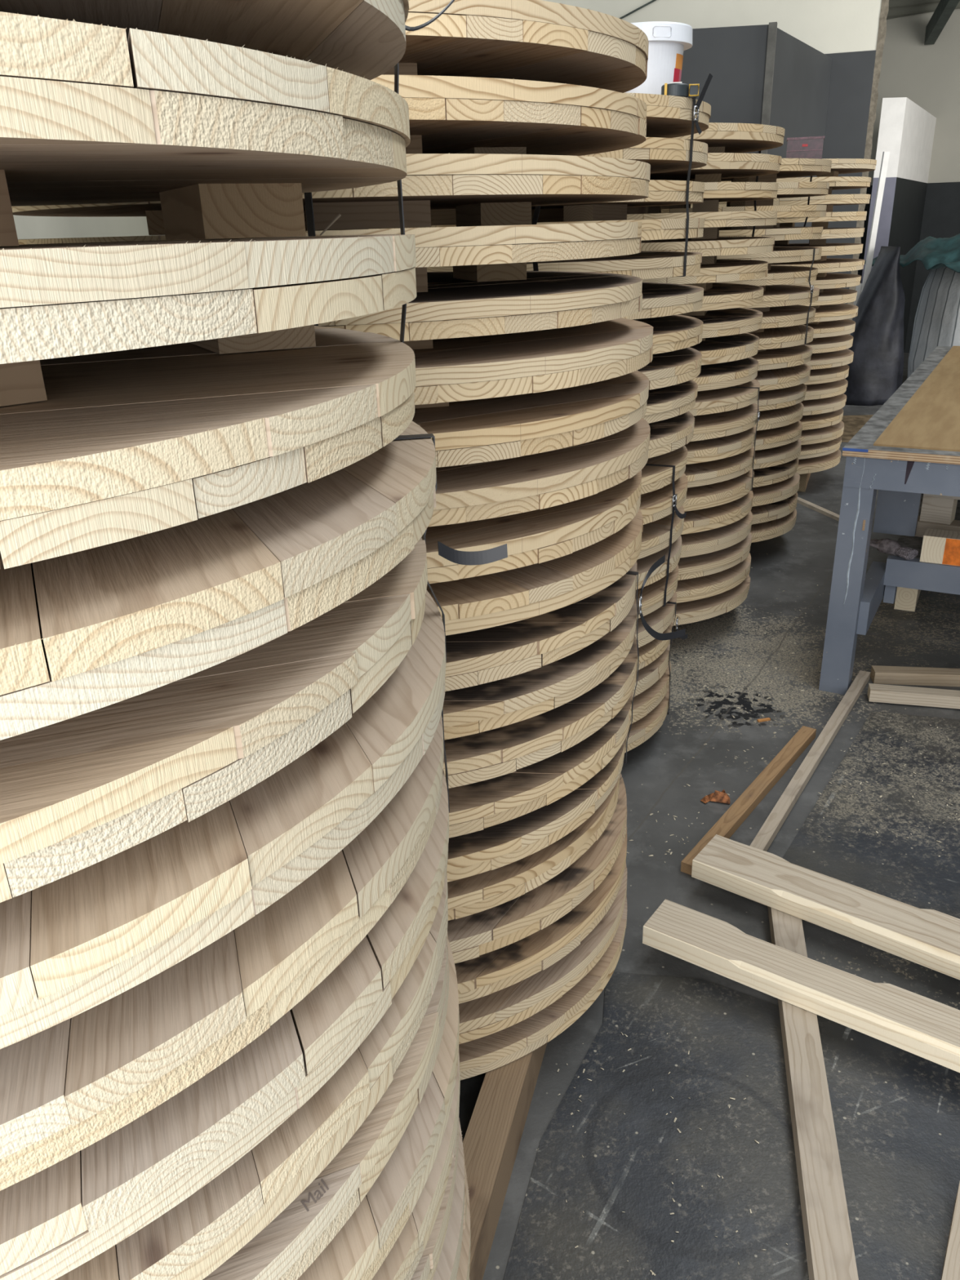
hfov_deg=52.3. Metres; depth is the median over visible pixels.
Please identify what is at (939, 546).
timber offcut
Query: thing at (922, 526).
timber offcut
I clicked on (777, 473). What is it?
wooden disc
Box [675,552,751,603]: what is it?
wooden disc
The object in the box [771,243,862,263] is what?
wooden disc
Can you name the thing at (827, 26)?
wall
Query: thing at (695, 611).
wooden disc
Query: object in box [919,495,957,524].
timber offcut
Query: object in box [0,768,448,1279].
wooden disc
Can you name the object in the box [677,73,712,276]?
band
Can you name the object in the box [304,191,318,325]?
band
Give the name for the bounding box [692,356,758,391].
wooden disc
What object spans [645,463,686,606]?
band
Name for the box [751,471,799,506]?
wooden disc
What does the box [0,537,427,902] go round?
wooden disc
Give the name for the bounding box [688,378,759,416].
wooden disc
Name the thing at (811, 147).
plastic crate
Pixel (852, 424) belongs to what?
cardboard sheet
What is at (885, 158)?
batten
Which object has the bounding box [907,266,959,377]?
bag
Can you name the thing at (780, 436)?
wooden disc
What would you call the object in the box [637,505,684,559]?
wooden disc
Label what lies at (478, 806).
wooden disc
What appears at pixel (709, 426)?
wooden disc
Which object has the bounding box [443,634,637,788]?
wooden disc
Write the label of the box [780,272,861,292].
wooden disc
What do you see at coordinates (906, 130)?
pillar
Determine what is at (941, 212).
wainscoting
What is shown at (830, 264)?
wooden disc
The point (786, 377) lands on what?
wooden disc
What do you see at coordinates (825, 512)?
strip
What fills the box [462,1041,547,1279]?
bearer
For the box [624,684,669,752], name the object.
wooden disc
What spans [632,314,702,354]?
wooden disc
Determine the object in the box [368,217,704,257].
wooden disc
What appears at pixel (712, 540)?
wooden disc
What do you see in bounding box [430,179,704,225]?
wooden disc
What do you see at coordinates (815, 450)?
wooden disc
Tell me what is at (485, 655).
wooden disc
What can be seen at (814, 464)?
wooden disc
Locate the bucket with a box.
[626,21,692,94]
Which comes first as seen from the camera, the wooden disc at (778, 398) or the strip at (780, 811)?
the strip at (780, 811)
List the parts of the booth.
corner trim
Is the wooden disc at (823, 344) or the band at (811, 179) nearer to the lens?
the band at (811, 179)
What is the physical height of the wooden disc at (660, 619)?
0.082 m
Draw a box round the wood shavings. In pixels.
[557,553,959,1275]
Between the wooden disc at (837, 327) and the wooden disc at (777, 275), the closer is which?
the wooden disc at (777, 275)
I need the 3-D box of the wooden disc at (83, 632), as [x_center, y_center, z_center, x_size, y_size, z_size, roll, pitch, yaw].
[-0.557,-0.102,0.859,1.040,0.093,1.042,-7,23,-12]
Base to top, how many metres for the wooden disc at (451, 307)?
0.082 m
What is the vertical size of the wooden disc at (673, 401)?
0.092 m
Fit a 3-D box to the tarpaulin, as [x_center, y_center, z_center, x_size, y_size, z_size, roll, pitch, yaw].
[4.358,-3.358,8.330,1.604,0.386,1.505,-6,23,-11]
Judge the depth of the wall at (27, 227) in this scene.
7.88 m
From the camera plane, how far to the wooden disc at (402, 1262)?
0.96 m
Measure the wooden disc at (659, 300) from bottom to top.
0.088 m
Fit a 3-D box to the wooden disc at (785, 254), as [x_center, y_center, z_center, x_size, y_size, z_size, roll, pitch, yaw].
[1.058,-1.788,4.603,1.039,0.088,1.040,-2,23,0]
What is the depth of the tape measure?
2.33 m
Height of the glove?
0.056 m
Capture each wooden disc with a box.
[0,0,408,79]
[0,11,410,246]
[0,233,416,406]
[0,325,416,568]
[0,421,436,740]
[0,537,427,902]
[0,590,445,1048]
[0,714,444,1191]
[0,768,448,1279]
[11,152,650,235]
[17,222,641,292]
[54,872,448,1279]
[202,934,448,1279]
[297,937,459,1279]
[318,271,642,349]
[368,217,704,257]
[370,75,646,155]
[371,1054,460,1279]
[382,0,648,93]
[410,1121,458,1279]
[412,317,653,408]
[412,370,648,467]
[421,470,641,583]
[426,251,702,279]
[426,507,643,635]
[428,417,650,526]
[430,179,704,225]
[432,1118,466,1279]
[443,598,637,740]
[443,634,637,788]
[444,561,636,691]
[446,735,626,882]
[447,773,626,963]
[447,776,619,920]
[448,692,632,838]
[454,826,626,1004]
[456,1164,471,1279]
[458,860,627,1044]
[458,896,626,1079]
[582,137,708,173]
[622,282,703,319]
[624,92,711,137]
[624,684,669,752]
[626,182,777,214]
[626,210,777,241]
[630,660,671,724]
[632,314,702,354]
[632,641,670,697]
[635,535,681,589]
[635,564,678,619]
[635,591,676,647]
[636,621,673,671]
[637,346,702,390]
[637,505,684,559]
[640,236,774,264]
[640,444,687,494]
[640,473,688,524]
[642,259,768,290]
[642,379,697,423]
[648,411,694,458]
[649,152,782,182]
[661,182,829,208]
[661,204,826,229]
[672,574,750,625]
[674,122,785,153]
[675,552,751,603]
[677,532,751,580]
[679,307,762,340]
[680,282,764,315]
[680,488,753,534]
[680,511,752,558]
[682,468,754,511]
[684,425,755,464]
[684,446,755,487]
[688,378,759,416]
[689,158,831,182]
[689,333,759,364]
[690,194,870,212]
[690,403,759,441]
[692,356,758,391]
[716,246,822,270]
[719,211,866,228]
[719,226,822,240]
[719,265,817,291]
[720,176,871,194]
[740,284,819,311]
[746,304,815,333]
[749,324,813,351]
[750,493,797,524]
[750,508,796,542]
[751,344,812,371]
[751,438,801,469]
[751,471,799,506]
[752,457,798,487]
[753,420,802,450]
[754,363,810,391]
[754,383,806,411]
[755,402,803,431]
[770,257,864,277]
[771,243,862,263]
[773,227,864,246]
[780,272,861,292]
[792,158,876,177]
[796,448,841,474]
[797,436,841,459]
[799,288,857,308]
[800,393,846,415]
[800,408,843,430]
[800,420,844,444]
[802,319,855,339]
[803,364,849,384]
[804,348,853,369]
[804,378,848,399]
[806,333,853,353]
[808,303,857,324]
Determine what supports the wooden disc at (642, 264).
on the wooden disc at (659, 300)
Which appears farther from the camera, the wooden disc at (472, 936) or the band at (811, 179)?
the band at (811, 179)
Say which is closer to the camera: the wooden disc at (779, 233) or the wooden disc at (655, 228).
the wooden disc at (655, 228)
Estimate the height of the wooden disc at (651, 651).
0.084 m
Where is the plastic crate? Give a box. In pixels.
[786,136,824,159]
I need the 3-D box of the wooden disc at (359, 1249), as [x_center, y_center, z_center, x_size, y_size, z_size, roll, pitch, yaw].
[-0.541,0.462,1.092,1.040,0.086,1.039,-13,25,-25]
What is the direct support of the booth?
on the floor at (655, 773)
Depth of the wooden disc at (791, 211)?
4.10 m
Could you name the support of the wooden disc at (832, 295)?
on the wooden disc at (838, 311)
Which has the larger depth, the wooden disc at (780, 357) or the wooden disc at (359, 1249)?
the wooden disc at (780, 357)
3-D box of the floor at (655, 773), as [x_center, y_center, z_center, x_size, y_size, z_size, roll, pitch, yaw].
[1.980,-0.717,5.690,18.000,0.100,21.000,-2,23,0]
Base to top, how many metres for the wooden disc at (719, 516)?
0.087 m
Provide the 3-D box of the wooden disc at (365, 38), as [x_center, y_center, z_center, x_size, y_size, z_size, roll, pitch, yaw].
[-0.572,-0.430,0.718,1.039,0.090,1.040,7,24,20]
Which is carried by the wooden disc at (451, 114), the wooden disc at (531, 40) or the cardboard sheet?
the wooden disc at (531, 40)
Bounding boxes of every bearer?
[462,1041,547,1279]
[797,473,810,492]
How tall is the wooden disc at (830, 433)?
0.086 m
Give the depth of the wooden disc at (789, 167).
4.18 m
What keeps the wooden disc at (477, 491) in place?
on the wooden disc at (548, 534)
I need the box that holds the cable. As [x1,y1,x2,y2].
[619,0,656,18]
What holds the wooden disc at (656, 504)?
on the wooden disc at (655, 535)
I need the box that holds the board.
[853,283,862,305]
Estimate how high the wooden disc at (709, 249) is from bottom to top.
0.083 m
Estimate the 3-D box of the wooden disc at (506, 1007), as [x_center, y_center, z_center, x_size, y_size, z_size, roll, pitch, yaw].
[-0.194,0.532,2.206,1.039,0.093,1.038,-2,23,0]
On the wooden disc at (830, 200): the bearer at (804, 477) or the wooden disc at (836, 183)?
the wooden disc at (836, 183)
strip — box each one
[680,725,816,875]
[750,670,870,851]
[796,497,839,521]
[866,683,959,708]
[870,665,959,686]
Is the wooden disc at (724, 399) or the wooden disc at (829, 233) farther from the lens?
the wooden disc at (829, 233)
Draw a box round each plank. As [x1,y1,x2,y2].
[642,899,959,1072]
[691,834,959,979]
[767,906,858,1279]
[940,1182,959,1279]
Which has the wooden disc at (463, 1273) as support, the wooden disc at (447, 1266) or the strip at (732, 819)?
the wooden disc at (447, 1266)
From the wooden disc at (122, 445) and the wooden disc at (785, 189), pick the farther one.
the wooden disc at (785, 189)
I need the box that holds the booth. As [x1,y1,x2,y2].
[680,22,832,243]
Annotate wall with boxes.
[13,214,149,239]
[149,0,881,235]
[868,8,959,185]
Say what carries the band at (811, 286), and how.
attached to the wooden disc at (793, 335)
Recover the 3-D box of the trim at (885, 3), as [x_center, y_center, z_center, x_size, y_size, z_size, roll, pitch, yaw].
[3.022,-4.358,7.433,0.075,5.200,0.154,6,24,17]
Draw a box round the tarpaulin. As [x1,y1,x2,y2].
[864,233,959,272]
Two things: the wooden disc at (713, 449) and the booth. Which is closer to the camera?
the wooden disc at (713, 449)
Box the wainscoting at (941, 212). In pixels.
[857,182,959,352]
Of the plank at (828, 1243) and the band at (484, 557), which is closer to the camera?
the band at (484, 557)
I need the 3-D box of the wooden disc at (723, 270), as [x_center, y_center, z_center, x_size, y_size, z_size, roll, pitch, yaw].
[0.556,-1.383,3.729,1.039,0.089,1.039,-2,23,0]
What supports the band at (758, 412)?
attached to the wooden disc at (705, 496)
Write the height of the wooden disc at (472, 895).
0.085 m
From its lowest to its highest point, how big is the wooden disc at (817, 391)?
0.086 m
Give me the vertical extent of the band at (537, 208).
0.395 m
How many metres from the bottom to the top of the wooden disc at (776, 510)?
0.088 m
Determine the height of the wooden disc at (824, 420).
0.086 m
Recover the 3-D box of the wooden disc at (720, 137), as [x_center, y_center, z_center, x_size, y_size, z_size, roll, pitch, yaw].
[0.562,-1.782,3.559,1.040,0.085,1.040,-2,23,0]
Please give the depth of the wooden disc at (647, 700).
3.01 m
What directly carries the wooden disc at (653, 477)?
on the wooden disc at (656, 504)
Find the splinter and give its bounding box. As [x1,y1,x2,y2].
[320,213,341,235]
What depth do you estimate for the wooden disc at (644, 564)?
2.84 m
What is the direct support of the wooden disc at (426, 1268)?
on the wooden disc at (447, 1266)
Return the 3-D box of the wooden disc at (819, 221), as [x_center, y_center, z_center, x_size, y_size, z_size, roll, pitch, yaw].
[1.719,-2.458,5.751,1.039,0.086,1.040,-2,23,0]
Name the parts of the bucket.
lid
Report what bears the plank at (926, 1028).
on the plank at (828, 1243)
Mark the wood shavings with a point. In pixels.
(702, 656)
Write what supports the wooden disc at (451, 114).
on the wooden disc at (483, 189)
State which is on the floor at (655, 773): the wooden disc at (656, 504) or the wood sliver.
the wood sliver
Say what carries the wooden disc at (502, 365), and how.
on the wooden disc at (468, 432)
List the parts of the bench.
leg, panel, shelf rail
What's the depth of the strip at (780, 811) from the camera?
2.94 m
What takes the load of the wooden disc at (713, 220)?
on the wooden disc at (709, 249)
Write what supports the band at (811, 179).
attached to the wooden disc at (779, 233)
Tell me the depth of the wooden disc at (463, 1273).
1.18 m
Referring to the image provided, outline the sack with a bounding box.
[844,246,905,405]
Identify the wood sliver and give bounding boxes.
[757,717,770,722]
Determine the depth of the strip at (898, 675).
3.50 m
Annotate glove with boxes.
[869,537,918,559]
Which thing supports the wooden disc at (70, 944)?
on the wooden disc at (66, 1086)
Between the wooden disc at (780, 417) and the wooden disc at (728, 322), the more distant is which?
the wooden disc at (780, 417)
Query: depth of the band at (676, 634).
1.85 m
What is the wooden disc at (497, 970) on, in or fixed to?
on the wooden disc at (506, 1007)
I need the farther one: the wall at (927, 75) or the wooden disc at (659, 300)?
the wall at (927, 75)
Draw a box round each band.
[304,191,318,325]
[394,0,454,342]
[394,433,507,812]
[531,205,540,271]
[623,555,685,764]
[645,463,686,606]
[666,601,688,714]
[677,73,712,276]
[728,386,759,490]
[751,151,760,236]
[773,248,815,344]
[803,175,812,226]
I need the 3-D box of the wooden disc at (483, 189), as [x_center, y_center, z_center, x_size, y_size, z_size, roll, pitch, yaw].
[-0.239,-0.743,1.665,1.038,0.083,1.040,-2,23,0]
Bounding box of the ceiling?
[886,0,959,19]
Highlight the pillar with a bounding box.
[861,97,936,352]
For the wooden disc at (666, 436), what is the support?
on the wooden disc at (653, 477)
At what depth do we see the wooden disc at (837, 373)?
5.72 m
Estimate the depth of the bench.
3.38 m
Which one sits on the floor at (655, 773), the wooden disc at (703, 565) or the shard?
the shard
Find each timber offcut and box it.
[893,586,920,611]
[915,515,959,537]
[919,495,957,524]
[920,528,959,566]
[923,493,959,499]
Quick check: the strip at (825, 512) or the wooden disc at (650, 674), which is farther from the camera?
the strip at (825, 512)
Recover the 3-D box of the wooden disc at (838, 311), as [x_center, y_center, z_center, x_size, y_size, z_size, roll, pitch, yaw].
[1.742,-1.978,5.948,1.040,0.086,1.040,-2,23,0]
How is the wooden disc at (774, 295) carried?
on the wooden disc at (789, 315)
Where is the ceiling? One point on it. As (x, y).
(897, 8)
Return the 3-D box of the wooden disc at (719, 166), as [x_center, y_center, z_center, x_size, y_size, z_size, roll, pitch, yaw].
[0.562,-1.702,3.592,1.039,0.084,1.039,-2,23,0]
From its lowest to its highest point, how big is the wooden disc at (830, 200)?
0.086 m
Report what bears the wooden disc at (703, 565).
on the wooden disc at (702, 587)
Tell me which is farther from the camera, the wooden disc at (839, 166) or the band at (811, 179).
the wooden disc at (839, 166)
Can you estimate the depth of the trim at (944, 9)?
10.19 m
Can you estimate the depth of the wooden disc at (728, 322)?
3.48 m
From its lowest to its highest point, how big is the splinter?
0.020 m
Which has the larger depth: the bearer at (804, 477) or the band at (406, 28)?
the bearer at (804, 477)
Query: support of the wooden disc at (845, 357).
on the wooden disc at (837, 373)
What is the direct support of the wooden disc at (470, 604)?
on the wooden disc at (485, 655)
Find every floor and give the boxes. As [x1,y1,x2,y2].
[458,352,959,1279]
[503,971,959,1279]
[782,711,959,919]
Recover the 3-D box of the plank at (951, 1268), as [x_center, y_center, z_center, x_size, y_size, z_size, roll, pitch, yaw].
[0.691,1.054,1.375,0.120,0.046,0.650,12,26,30]
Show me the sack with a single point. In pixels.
(875, 374)
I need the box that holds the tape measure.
[661,81,699,97]
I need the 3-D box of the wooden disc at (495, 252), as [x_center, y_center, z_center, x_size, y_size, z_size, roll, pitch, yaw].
[-0.246,-0.664,1.698,1.041,0.090,1.039,-2,23,0]
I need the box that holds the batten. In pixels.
[860,151,889,293]
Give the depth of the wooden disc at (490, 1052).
1.85 m
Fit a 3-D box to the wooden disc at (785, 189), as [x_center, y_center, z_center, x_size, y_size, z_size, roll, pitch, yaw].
[1.054,-2.033,4.502,1.040,0.088,1.038,-2,23,0]
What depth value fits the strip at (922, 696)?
3.34 m
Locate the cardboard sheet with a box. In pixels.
[840,414,873,442]
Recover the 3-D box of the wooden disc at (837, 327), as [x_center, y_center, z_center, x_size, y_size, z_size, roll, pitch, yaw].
[1.739,-1.899,5.982,1.040,0.086,1.038,-2,23,0]
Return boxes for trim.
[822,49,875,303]
[843,0,888,393]
[924,0,959,44]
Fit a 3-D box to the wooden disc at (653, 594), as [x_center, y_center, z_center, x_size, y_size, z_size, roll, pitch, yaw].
[0.110,-0.205,3.160,1.039,0.089,1.038,-2,23,0]
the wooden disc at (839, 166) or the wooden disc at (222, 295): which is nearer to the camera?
the wooden disc at (222, 295)
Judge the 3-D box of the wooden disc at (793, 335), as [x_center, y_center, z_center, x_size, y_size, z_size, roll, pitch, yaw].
[1.069,-1.462,4.744,1.039,0.088,1.039,-2,23,0]
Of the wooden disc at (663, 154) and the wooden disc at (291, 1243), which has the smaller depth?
the wooden disc at (291, 1243)
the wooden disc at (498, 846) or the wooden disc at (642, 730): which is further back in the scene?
the wooden disc at (642, 730)
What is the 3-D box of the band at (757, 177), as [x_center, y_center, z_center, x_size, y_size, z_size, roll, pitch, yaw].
[0.854,-1.677,3.689,0.451,0.398,0.016,-10,24,-18]
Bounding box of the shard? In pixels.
[700,789,729,804]
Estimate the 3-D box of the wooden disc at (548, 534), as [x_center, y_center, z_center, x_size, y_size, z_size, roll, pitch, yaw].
[-0.218,-0.276,1.861,1.041,0.084,1.041,-2,23,0]
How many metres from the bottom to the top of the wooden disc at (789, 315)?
0.088 m
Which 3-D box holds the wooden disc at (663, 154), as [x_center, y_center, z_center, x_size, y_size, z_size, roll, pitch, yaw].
[0.097,-1.292,2.700,1.040,0.090,1.040,-2,23,0]
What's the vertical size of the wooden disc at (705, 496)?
0.086 m
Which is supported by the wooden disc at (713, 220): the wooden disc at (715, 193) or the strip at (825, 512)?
the wooden disc at (715, 193)
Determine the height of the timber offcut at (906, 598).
0.135 m
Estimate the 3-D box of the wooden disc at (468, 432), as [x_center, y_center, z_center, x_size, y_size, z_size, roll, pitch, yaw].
[-0.217,-0.430,1.794,1.040,0.083,1.039,-2,23,0]
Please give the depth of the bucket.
2.43 m
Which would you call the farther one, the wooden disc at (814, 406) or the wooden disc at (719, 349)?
the wooden disc at (814, 406)
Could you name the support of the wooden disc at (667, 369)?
on the wooden disc at (673, 401)
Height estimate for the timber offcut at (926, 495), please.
0.030 m
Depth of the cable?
7.68 m
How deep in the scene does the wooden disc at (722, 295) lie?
3.45 m
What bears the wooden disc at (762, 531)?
on the bearer
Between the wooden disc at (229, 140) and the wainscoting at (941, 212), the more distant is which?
the wainscoting at (941, 212)
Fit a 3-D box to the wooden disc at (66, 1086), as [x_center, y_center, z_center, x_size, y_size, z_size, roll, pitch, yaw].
[-0.553,0.148,0.962,1.039,0.086,1.038,15,28,34]
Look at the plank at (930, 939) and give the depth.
2.25 m
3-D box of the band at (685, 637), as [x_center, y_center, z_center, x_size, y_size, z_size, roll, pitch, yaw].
[0.417,0.043,3.159,0.489,0.386,0.068,4,23,13]
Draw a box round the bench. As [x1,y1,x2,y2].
[818,346,959,694]
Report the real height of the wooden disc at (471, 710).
0.086 m
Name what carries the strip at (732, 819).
on the floor at (655, 773)
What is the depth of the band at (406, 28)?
0.89 m
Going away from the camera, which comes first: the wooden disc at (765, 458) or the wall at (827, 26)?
the wooden disc at (765, 458)
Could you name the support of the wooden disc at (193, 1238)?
on the wooden disc at (291, 1243)
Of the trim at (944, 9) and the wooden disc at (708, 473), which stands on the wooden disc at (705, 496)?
the wooden disc at (708, 473)
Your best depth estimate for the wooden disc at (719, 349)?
3.52 m
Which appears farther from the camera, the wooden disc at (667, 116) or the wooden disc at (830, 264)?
the wooden disc at (830, 264)

